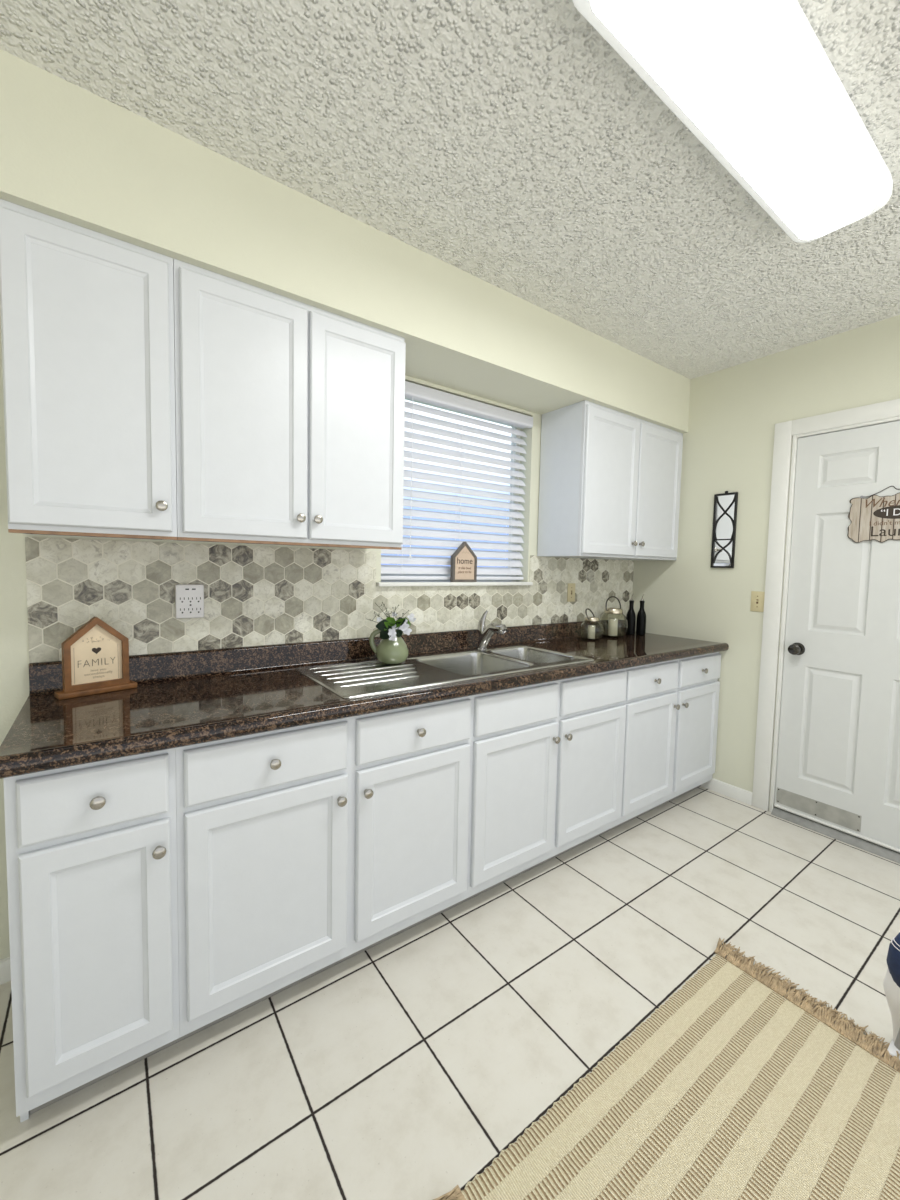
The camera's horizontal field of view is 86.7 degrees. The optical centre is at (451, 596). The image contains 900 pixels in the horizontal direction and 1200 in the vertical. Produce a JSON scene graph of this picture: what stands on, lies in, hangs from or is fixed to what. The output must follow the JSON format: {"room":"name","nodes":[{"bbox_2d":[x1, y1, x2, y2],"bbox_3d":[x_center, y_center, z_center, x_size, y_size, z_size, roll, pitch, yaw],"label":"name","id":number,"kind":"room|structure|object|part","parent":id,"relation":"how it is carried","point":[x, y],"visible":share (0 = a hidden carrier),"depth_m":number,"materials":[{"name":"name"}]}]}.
{"room":"kitchen","nodes":[
{"label":"kitchen","id":0,"kind":"room"},
{"bbox_2d":[0,315,632,959],"bbox_3d":[-0.712,-0.075,2.012,4.810,2.709,0.140,-1,4,-36],"label":"wall","id":1,"kind":"structure","parent":0,"point":[14,645],"depth_m":1.49,"materials":[{"name":"paint"}]},
{"bbox_2d":[0,957,10,984],"bbox_3d":[-1.990,1.197,1.088,1.608,0.072,0.014,-1,4,-36],"label":"baseboard","id":2,"kind":"structure","parent":1,"relation":"attached to","point":[5,968],"depth_m":1.50,"materials":[{"name":"paint"}]},
{"bbox_2d":[0,199,176,539],"bbox_3d":[-1.052,-0.584,1.414,0.377,0.819,0.354,-1,4,-36],"label":"upper cabinet","id":3,"kind":"object","parent":1,"relation":"attached to","point":[87,315],"visible":1,"depth_m":1.29,"materials":[{"name":"paint"}]},
{"bbox_3d":[-1.077,-0.195,1.461,0.346,0.015,0.283,-1,4,-36],"label":"panel","id":4,"kind":"part","parent":3,"relation":"part of","materials":[{"name":"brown wood"}]},
{"bbox_3d":[-0.844,-0.263,1.387,0.031,0.031,0.028,-1,4,-36],"label":"knob","id":5,"kind":"part","parent":3,"relation":"part of","materials":[{"name":"silver metal"}]},
{"bbox_2d":[173,259,405,549],"bbox_3d":[-0.582,-0.595,1.753,0.778,0.819,0.354,-1,4,-36],"label":"upper cabinet","id":6,"kind":"object","parent":1,"relation":"attached to","point":[290,413],"visible":0.97,"depth_m":1.59,"materials":[{"name":"paint"}]},
{"bbox_3d":[-0.651,-0.582,1.530,0.381,0.772,0.018,-1,4,-36],"label":"door","id":7,"kind":"part","parent":6,"relation":"part of","materials":[{"name":"paint"}]},
{"bbox_3d":[-0.608,-0.206,1.800,0.747,0.015,0.283,-1,4,-36],"label":"panel","id":8,"kind":"part","parent":6,"relation":"part of","materials":[{"name":"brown wood"}]},
{"bbox_3d":[-0.514,-0.267,1.625,0.031,0.031,0.028,-1,4,-36],"label":"knob","id":9,"kind":"part","parent":6,"relation":"part of","materials":[{"name":"silver metal"}]},
{"bbox_3d":[-0.465,-0.268,1.661,0.031,0.031,0.028,-1,4,-36],"label":"knob","id":10,"kind":"part","parent":6,"relation":"part of","materials":[{"name":"silver metal"}]},
{"bbox_3d":[-0.338,-0.590,1.756,0.375,0.772,0.018,-1,4,-36],"label":"door","id":11,"kind":"part","parent":6,"relation":"part of","materials":[{"name":"paint"}]},
{"bbox_2d":[25,537,633,662],"bbox_3d":[-0.022,-0.024,2.425,3.209,0.406,0.005,-1,4,-36],"label":"tile backsplash","id":12,"kind":"structure","parent":1,"relation":"attached to","point":[254,595],"depth_m":1.88,"materials":[{"name":"beige tile"}]},
{"bbox_2d":[175,584,203,618],"bbox_3d":[-0.952,0.018,1.734,0.092,0.123,0.026,-1,4,-36],"label":"wall outlet","id":13,"kind":"object","parent":12,"relation":"attached to","point":[189,598],"visible":1,"depth_m":1.72,"materials":[{"name":"white plastic"}]},
{"bbox_2d":[567,583,574,601],"bbox_3d":[0.752,-0.023,2.972,0.070,0.115,0.016,-1,4,-36],"label":"light switch","id":14,"kind":"object","parent":12,"relation":"attached to","point":[571,586],"visible":1,"depth_m":2.97,"materials":[{"name":"beige plastic"}]},
{"bbox_2d":[0,49,690,432],"bbox_3d":[-0.546,-1.169,1.747,4.810,0.327,0.348,-1,4,-36],"label":"soffit","id":15,"kind":"structure","parent":1,"relation":"attached to","point":[69,153],"depth_m":1.55,"materials":[{"name":"paint"}]},
{"bbox_2d":[381,399,520,580],"bbox_3d":[0.000,-0.553,2.546,0.948,0.944,0.040,-1,4,-36],"label":"window","id":16,"kind":"structure","parent":1,"relation":"in","point":[406,400],"depth_m":2.56,"materials":[{"name":"paint"}]},
{"bbox_2d":[381,381,532,579],"bbox_3d":[0.051,-0.548,2.475,0.936,0.924,0.078,-1,4,-36],"label":"window blind","id":17,"kind":"object","parent":16,"relation":"attached to","point":[413,392],"visible":0.68,"depth_m":2.46,"materials":[{"name":"white plastic"}]},
{"bbox_3d":[-0.190,-0.564,2.269,0.009,0.765,0.009,3,4,32],"label":"pull cord","id":18,"kind":"part","parent":17,"relation":"part of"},
{"bbox_3d":[0.031,-0.097,2.515,0.928,0.018,0.046,-1,4,-36],"label":"rail","id":19,"kind":"part","parent":17,"relation":"part of","materials":[{"name":"white plastic"}]},
{"bbox_3d":[0.038,-0.527,2.487,0.002,0.855,0.043,-1,4,-36],"label":"ladder cord","id":20,"kind":"part","parent":17,"relation":"part of","materials":[{"name":"white fabric"}]},
{"bbox_3d":[0.330,-0.534,2.698,0.002,0.855,0.043,-1,4,-36],"label":"ladder cord","id":21,"kind":"part","parent":17,"relation":"part of","materials":[{"name":"white fabric"}]},
{"bbox_2d":[376,581,532,585],"bbox_3d":[0.034,-0.067,2.503,0.983,0.019,0.128,-1,4,-36],"label":"window sill","id":22,"kind":"structure","parent":1,"relation":"attached to","point":[382,583],"depth_m":2.42,"materials":[{"name":"paint"}]},
{"bbox_2d":[450,542,476,581],"bbox_3d":[0.066,-0.178,2.461,0.158,0.208,0.022,-2,4,-38],"label":"sign","id":23,"kind":"object","parent":22,"relation":"on","point":[463,560],"visible":1,"depth_m":2.45,"materials":[{"name":"grey wood"}]},
{"bbox_3d":[0.066,-0.173,2.460,0.140,0.186,0.010,-2,4,-38],"label":"panel","id":24,"kind":"part","parent":23,"relation":"part of","materials":[{"name":"beige wood"}]},
{"bbox_2d":[537,400,682,559],"bbox_3d":[1.000,-0.637,2.895,0.954,0.810,0.354,-1,4,-36],"label":"upper cabinet","id":25,"kind":"object","parent":1,"relation":"attached to","point":[610,484],"visible":1,"depth_m":2.68,"materials":[{"name":"paint"}]},
{"bbox_3d":[0.975,-0.243,2.943,0.923,0.015,0.283,-1,4,-36],"label":"panel","id":26,"kind":"part","parent":25,"relation":"part of","materials":[{"name":"paint"}]},
{"bbox_3d":[0.891,-0.619,2.644,0.470,0.772,0.018,-1,4,-36],"label":"door","id":27,"kind":"part","parent":25,"relation":"part of","materials":[{"name":"paint"}]},
{"bbox_3d":[1.275,-0.627,2.921,0.457,0.772,0.018,-1,4,-36],"label":"door","id":28,"kind":"part","parent":25,"relation":"part of","materials":[{"name":"paint"}]},
{"bbox_2d":[0,0,899,378],"bbox_3d":[0.381,-1.275,0.460,4.810,0.080,3.500,-1,4,-36],"label":"ceiling","id":29,"kind":"structure","parent":0,"point":[508,143],"depth_m":1.35,"materials":[{"name":"white paint"}]},
{"bbox_2d":[573,0,892,242],"bbox_3d":[0.785,-1.226,1.197,1.230,0.089,0.256,-1,4,-36],"label":"ceiling light","id":30,"kind":"object","parent":29,"relation":"attached to","point":[753,81],"visible":1,"depth_m":1.13,"materials":[{"name":"plastic"}]},
{"bbox_2d":[0,786,899,1199],"bbox_3d":[0.327,1.349,0.621,4.810,0.080,3.500,-1,4,-36],"label":"floor","id":31,"kind":"structure","parent":0,"point":[403,1067],"depth_m":1.40,"materials":[{"name":"tile"}]},
{"bbox_2d":[3,748,179,1122],"bbox_3d":[-1.008,0.797,1.374,0.326,0.873,0.628,-1,4,-36],"label":"base cabinet","id":32,"kind":"object","parent":31,"relation":"on","point":[91,848],"visible":0.95,"depth_m":1.14,"materials":[{"name":"paint"}]},
{"bbox_3d":[-0.838,0.478,1.131,0.289,0.150,0.018,-1,4,-35],"label":"drawer","id":33,"kind":"part","parent":32,"relation":"part of","materials":[{"name":"paint"}]},
{"bbox_3d":[-0.845,0.856,1.154,0.290,0.569,0.018,-1,4,-35],"label":"door","id":34,"kind":"part","parent":32,"relation":"part of","materials":[{"name":"paint"}]},
{"bbox_3d":[-0.825,0.480,1.112,0.031,0.031,0.028,-1,4,-36],"label":"knob","id":35,"kind":"part","parent":32,"relation":"part of","materials":[{"name":"silver metal"}]},
{"bbox_3d":[-0.731,0.638,1.191,0.031,0.031,0.028,-1,4,-36],"label":"knob","id":36,"kind":"part","parent":32,"relation":"part of","materials":[{"name":"silver metal"}]},
{"bbox_2d":[175,696,471,1041],"bbox_3d":[-0.482,0.785,1.750,0.967,0.873,0.633,-1,4,-36],"label":"base cabinet","id":37,"kind":"object","parent":31,"relation":"on","point":[303,850],"visible":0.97,"depth_m":1.45,"materials":[{"name":"paint"}]},
{"bbox_3d":[-0.509,0.471,1.365,0.449,0.150,0.018,-1,4,-35],"label":"drawer","id":38,"kind":"part","parent":37,"relation":"part of","materials":[{"name":"paint"}]},
{"bbox_3d":[-0.516,0.848,1.388,0.451,0.569,0.018,-1,4,-35],"label":"door","id":39,"kind":"part","parent":37,"relation":"part of","materials":[{"name":"paint"}]},
{"bbox_3d":[-0.497,0.472,1.345,0.031,0.031,0.028,-1,4,-36],"label":"knob","id":40,"kind":"part","parent":37,"relation":"part of","materials":[{"name":"silver metal"}]},
{"bbox_3d":[-0.339,0.631,1.470,0.031,0.031,0.028,-1,4,-36],"label":"knob","id":41,"kind":"part","parent":37,"relation":"part of","materials":[{"name":"silver metal"}]},
{"bbox_3d":[-0.266,0.628,1.522,0.031,0.031,0.028,-1,4,-36],"label":"knob","id":42,"kind":"part","parent":37,"relation":"part of","materials":[{"name":"silver metal"}]},
{"bbox_3d":[-0.123,0.839,1.669,0.453,0.569,0.018,-1,4,-35],"label":"door","id":43,"kind":"part","parent":37,"relation":"part of","materials":[{"name":"paint"}]},
{"bbox_3d":[-0.115,0.462,1.646,0.454,0.150,0.018,-1,4,-35],"label":"drawer","id":44,"kind":"part","parent":37,"relation":"part of","materials":[{"name":"paint"}]},
{"bbox_3d":[-0.103,0.463,1.626,0.031,0.031,0.028,-1,4,-36],"label":"knob","id":45,"kind":"part","parent":37,"relation":"part of","materials":[{"name":"silver metal"}]},
{"bbox_2d":[457,668,626,904],"bbox_3d":[0.300,0.767,2.312,0.959,0.873,0.638,-1,4,-36],"label":"base cabinet","id":46,"kind":"object","parent":31,"relation":"on","point":[547,759],"visible":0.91,"depth_m":2.02,"materials":[{"name":"paint"}]},
{"bbox_3d":[0.268,0.831,1.947,0.453,0.569,0.018,-1,4,-35],"label":"door","id":47,"kind":"part","parent":46,"relation":"part of","materials":[{"name":"paint"}]},
{"bbox_3d":[0.274,0.453,1.923,0.449,0.150,0.018,-1,4,-35],"label":"false drawer","id":48,"kind":"part","parent":46,"relation":"part of","materials":[{"name":"paint"}]},
{"bbox_3d":[0.447,0.611,2.030,0.031,0.031,0.028,-1,4,-36],"label":"knob","id":49,"kind":"part","parent":46,"relation":"part of","materials":[{"name":"silver metal"}]},
{"bbox_3d":[0.511,0.612,2.075,0.031,0.031,0.028,-1,4,-36],"label":"knob","id":50,"kind":"part","parent":46,"relation":"part of","materials":[{"name":"silver metal"}]},
{"bbox_3d":[0.660,0.822,2.226,0.464,0.569,0.018,-1,4,-35],"label":"door","id":51,"kind":"part","parent":46,"relation":"part of","materials":[{"name":"paint"}]},
{"bbox_3d":[0.667,0.444,2.203,0.460,0.150,0.018,-1,4,-35],"label":"false drawer","id":52,"kind":"part","parent":46,"relation":"part of","materials":[{"name":"paint"}]},
{"bbox_2d":[608,652,720,830],"bbox_3d":[1.073,0.749,2.865,0.943,0.873,0.646,-1,4,-36],"label":"base cabinet","id":53,"kind":"object","parent":31,"relation":"on","point":[672,706],"visible":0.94,"depth_m":2.59,"materials":[{"name":"paint"}]},
{"bbox_2d":[0,621,728,778],"bbox_3d":[0.165,0.268,2.176,3.208,0.137,0.663,-1,4,-36],"label":"countertop","id":54,"kind":"structure","parent":53,"relation":"on","point":[185,698],"depth_m":1.54,"materials":[{"name":"brown stone"}]},
{"bbox_2d":[54,616,136,699],"bbox_3d":[-1.133,0.186,1.522,0.056,0.243,0.208,4,5,39],"label":"sign","id":55,"kind":"object","parent":54,"relation":"on","point":[95,658],"visible":1,"depth_m":1.51,"materials":[{"name":"brown wood"}]},
{"bbox_3d":[-1.134,0.178,1.522,0.004,0.204,0.150,4,5,39],"label":"panel","id":56,"kind":"part","parent":55,"relation":"part of","materials":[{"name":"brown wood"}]},
{"bbox_2d":[294,644,593,697],"bbox_3d":[0.020,0.377,2.093,1.262,0.176,0.514,-1,4,-36],"label":"sink","id":57,"kind":"object","parent":54,"relation":"in","point":[366,677],"visible":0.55,"depth_m":1.99,"materials":[{"name":"silver metal"}]},
{"bbox_2d":[369,629,408,663],"bbox_3d":[-0.256,0.209,2.055,0.141,0.151,0.141,4,4,37],"label":"pitcher","id":58,"kind":"object","parent":57,"relation":"on","point":[387,651],"visible":0.75,"depth_m":2.01,"materials":[{"name":"green ceramic"}]},
{"bbox_3d":[-0.314,0.194,2.046,0.077,0.114,0.016,1,4,-8],"label":"handle","id":59,"kind":"part","parent":58,"relation":"part of","materials":[{"name":"green ceramic"}]},
{"bbox_2d":[367,602,415,640],"bbox_3d":[-0.255,0.115,2.047,0.156,0.184,0.179,2,4,18],"label":"flower arrangement","id":60,"kind":"object","parent":58,"relation":"in","point":[387,626],"visible":0.99,"depth_m":2.01,"materials":[{"name":"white plant"}]},
{"bbox_3d":[0.091,0.380,2.127,0.388,0.168,0.394,-1,4,-36],"label":"bowl","id":61,"kind":"part","parent":57,"relation":"part of","materials":[{"name":"silver metal"}]},
{"bbox_3d":[0.393,0.373,2.354,0.265,0.168,0.379,-1,4,-36],"label":"bowl","id":62,"kind":"part","parent":57,"relation":"part of","materials":[{"name":"silver metal"}]},
{"bbox_2d":[476,610,506,649],"bbox_3d":[0.203,0.178,2.389,0.063,0.203,0.215,-1,4,-36],"label":"kitchen faucet","id":63,"kind":"object","parent":54,"relation":"on","point":[485,634],"visible":1,"depth_m":2.40,"materials":[{"name":"silver metal"}]},
{"bbox_3d":[0.157,0.145,2.447,0.052,0.147,0.046,3,4,24],"label":"lever","id":64,"kind":"part","parent":63,"relation":"part of","materials":[{"name":"silver metal"}]},
{"bbox_3d":[0.232,0.157,2.339,0.051,0.052,0.102,-1,4,-36],"label":"spout","id":65,"kind":"part","parent":63,"relation":"part of","materials":[{"name":"silver metal"}]},
{"bbox_2d":[580,608,603,639],"bbox_3d":[0.856,0.170,2.906,0.140,0.189,0.140,-1,4,-36],"label":"candle lantern","id":66,"kind":"object","parent":54,"relation":"on","point":[591,628],"visible":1,"depth_m":2.86,"materials":[{"name":"glass"}]},
{"bbox_3d":[0.857,0.139,2.904,0.087,0.027,0.087,-1,4,-36],"label":"lid","id":67,"kind":"part","parent":66,"relation":"part of","materials":[{"name":"metal"}]},
{"bbox_2d":[599,596,627,637],"bbox_3d":[1.035,0.129,3.045,0.184,0.260,0.184,-1,4,-36],"label":"candle lantern","id":68,"kind":"object","parent":54,"relation":"on","point":[614,622],"visible":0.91,"depth_m":2.98,"materials":[{"name":"glass"}]},
{"bbox_3d":[1.034,0.045,3.045,0.134,0.092,0.020,-1,4,-27],"label":"handle","id":69,"kind":"part","parent":68,"relation":"part of","materials":[{"name":"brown metal"}]},
{"bbox_3d":[1.036,0.091,3.043,0.114,0.036,0.114,-1,4,-36],"label":"lid","id":70,"kind":"part","parent":68,"relation":"part of","materials":[{"name":"metal"}]},
{"bbox_2d":[626,595,635,634],"bbox_3d":[1.196,0.118,3.171,0.060,0.273,0.060,-1,4,-36],"label":"oil bottle","id":71,"kind":"object","parent":54,"relation":"on","point":[631,617],"visible":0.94,"depth_m":3.15,"materials":[{"name":"black glass"}]},
{"bbox_2d":[636,594,645,634],"bbox_3d":[1.264,0.120,3.165,0.060,0.273,0.060,-1,4,-36],"label":"oil bottle","id":72,"kind":"object","parent":54,"relation":"on","point":[641,615],"visible":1,"depth_m":3.15,"materials":[{"name":"black glass"}]},
{"bbox_3d":[1.044,0.813,2.500,0.452,0.569,0.018,-1,4,-35],"label":"door","id":73,"kind":"part","parent":53,"relation":"part of","materials":[{"name":"paint"}]},
{"bbox_3d":[1.051,0.435,2.476,0.451,0.150,0.018,-1,4,-35],"label":"drawer","id":74,"kind":"part","parent":53,"relation":"part of","materials":[{"name":"paint"}]},
{"bbox_3d":[1.433,0.804,2.777,0.450,0.569,0.019,-1,4,-35],"label":"door","id":75,"kind":"part","parent":53,"relation":"part of","materials":[{"name":"paint"}]},
{"bbox_3d":[1.442,0.426,2.755,0.448,0.150,0.019,-1,4,-35],"label":"drawer","id":76,"kind":"part","parent":53,"relation":"part of","materials":[{"name":"paint"}]},
{"bbox_2d":[433,937,899,1199],"bbox_3d":[0.695,1.278,1.034,1.302,0.026,0.824,-1,4,-35],"label":"striped rug","id":77,"kind":"object","parent":31,"relation":"on","point":[733,1088],"visible":1,"depth_m":1.18,"materials":[{"name":"fabric"}]},
{"bbox_2d":[883,932,899,1058],"bbox_3d":[1.289,1.072,1.282,0.116,0.409,0.192,-1,4,-36],"label":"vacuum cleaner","id":78,"kind":"object","parent":77,"relation":"on","point":[891,983],"visible":1,"depth_m":1.32,"materials":[{"name":"white plastic"}]},
{"bbox_3d":[1.292,1.011,1.279,0.096,0.165,0.184,-1,4,-36],"label":"navy panel","id":79,"kind":"part","parent":78,"relation":"part of","materials":[{"name":"plastic"}]},
{"bbox_2d":[632,315,899,805],"bbox_3d":[2.311,-0.014,2.040,0.120,2.709,3.640,-1,4,-36],"label":"wall","id":80,"kind":"structure","parent":0,"point":[734,412],"depth_m":2.79,"materials":[{"name":"paint"}]},
{"bbox_2d":[711,491,737,567],"bbox_3d":[1.631,-0.399,2.849,0.018,0.457,0.129,-1,4,-36],"label":"wall mirror","id":81,"kind":"object","parent":80,"relation":"attached to","point":[725,504],"visible":1,"depth_m":2.85,"materials":[{"name":"black metal"}]},
{"bbox_2d":[701,778,752,804],"bbox_3d":[1.640,1.161,2.892,0.014,0.072,0.342,-1,4,-36],"label":"baseboard","id":82,"kind":"structure","parent":80,"relation":"attached to","point":[737,793],"depth_m":2.85,"materials":[{"name":"paint"}]},
{"bbox_2d":[750,591,764,611],"bbox_3d":[1.741,0.030,2.713,0.016,0.115,0.070,-1,4,-36],"label":"light switch","id":83,"kind":"object","parent":80,"relation":"attached to","point":[757,598],"visible":1,"depth_m":2.71,"materials":[{"name":"beige plastic"}]},
{"bbox_2d":[752,399,899,863],"bbox_3d":[2.076,0.161,2.291,0.094,2.160,1.014,-1,4,-36],"label":"door frame","id":84,"kind":"structure","parent":80,"relation":"attached to","point":[784,431],"depth_m":2.61,"materials":[{"name":"paint"}]},
{"bbox_2d":[774,421,899,852],"bbox_3d":[2.057,0.193,2.279,0.104,2.029,0.802,-1,4,-36],"label":"door","id":85,"kind":"structure","parent":80,"relation":"in","point":[838,762],"depth_m":2.41,"materials":[{"name":"paint"}]},
{"bbox_3d":[1.841,0.284,2.549,0.068,0.068,0.068,-1,4,-36],"label":"handle","id":86,"kind":"part","parent":85,"relation":"part of","materials":[{"name":"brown metal"}]},
{"bbox_3d":[1.926,1.120,2.515,0.002,0.084,0.368,-1,4,-36],"label":"kick plate","id":87,"kind":"part","parent":85,"relation":"part of","materials":[{"name":"metal"}]},
{"bbox_2d":[847,486,899,542],"bbox_3d":[2.101,-0.386,2.215,0.012,0.266,0.409,-1,4,-36],"label":"hanging sign","id":88,"kind":"object","parent":85,"relation":"hanging from","point":[875,517],"visible":1,"depth_m":2.29,"materials":[{"name":"beige wood"}]}
]}

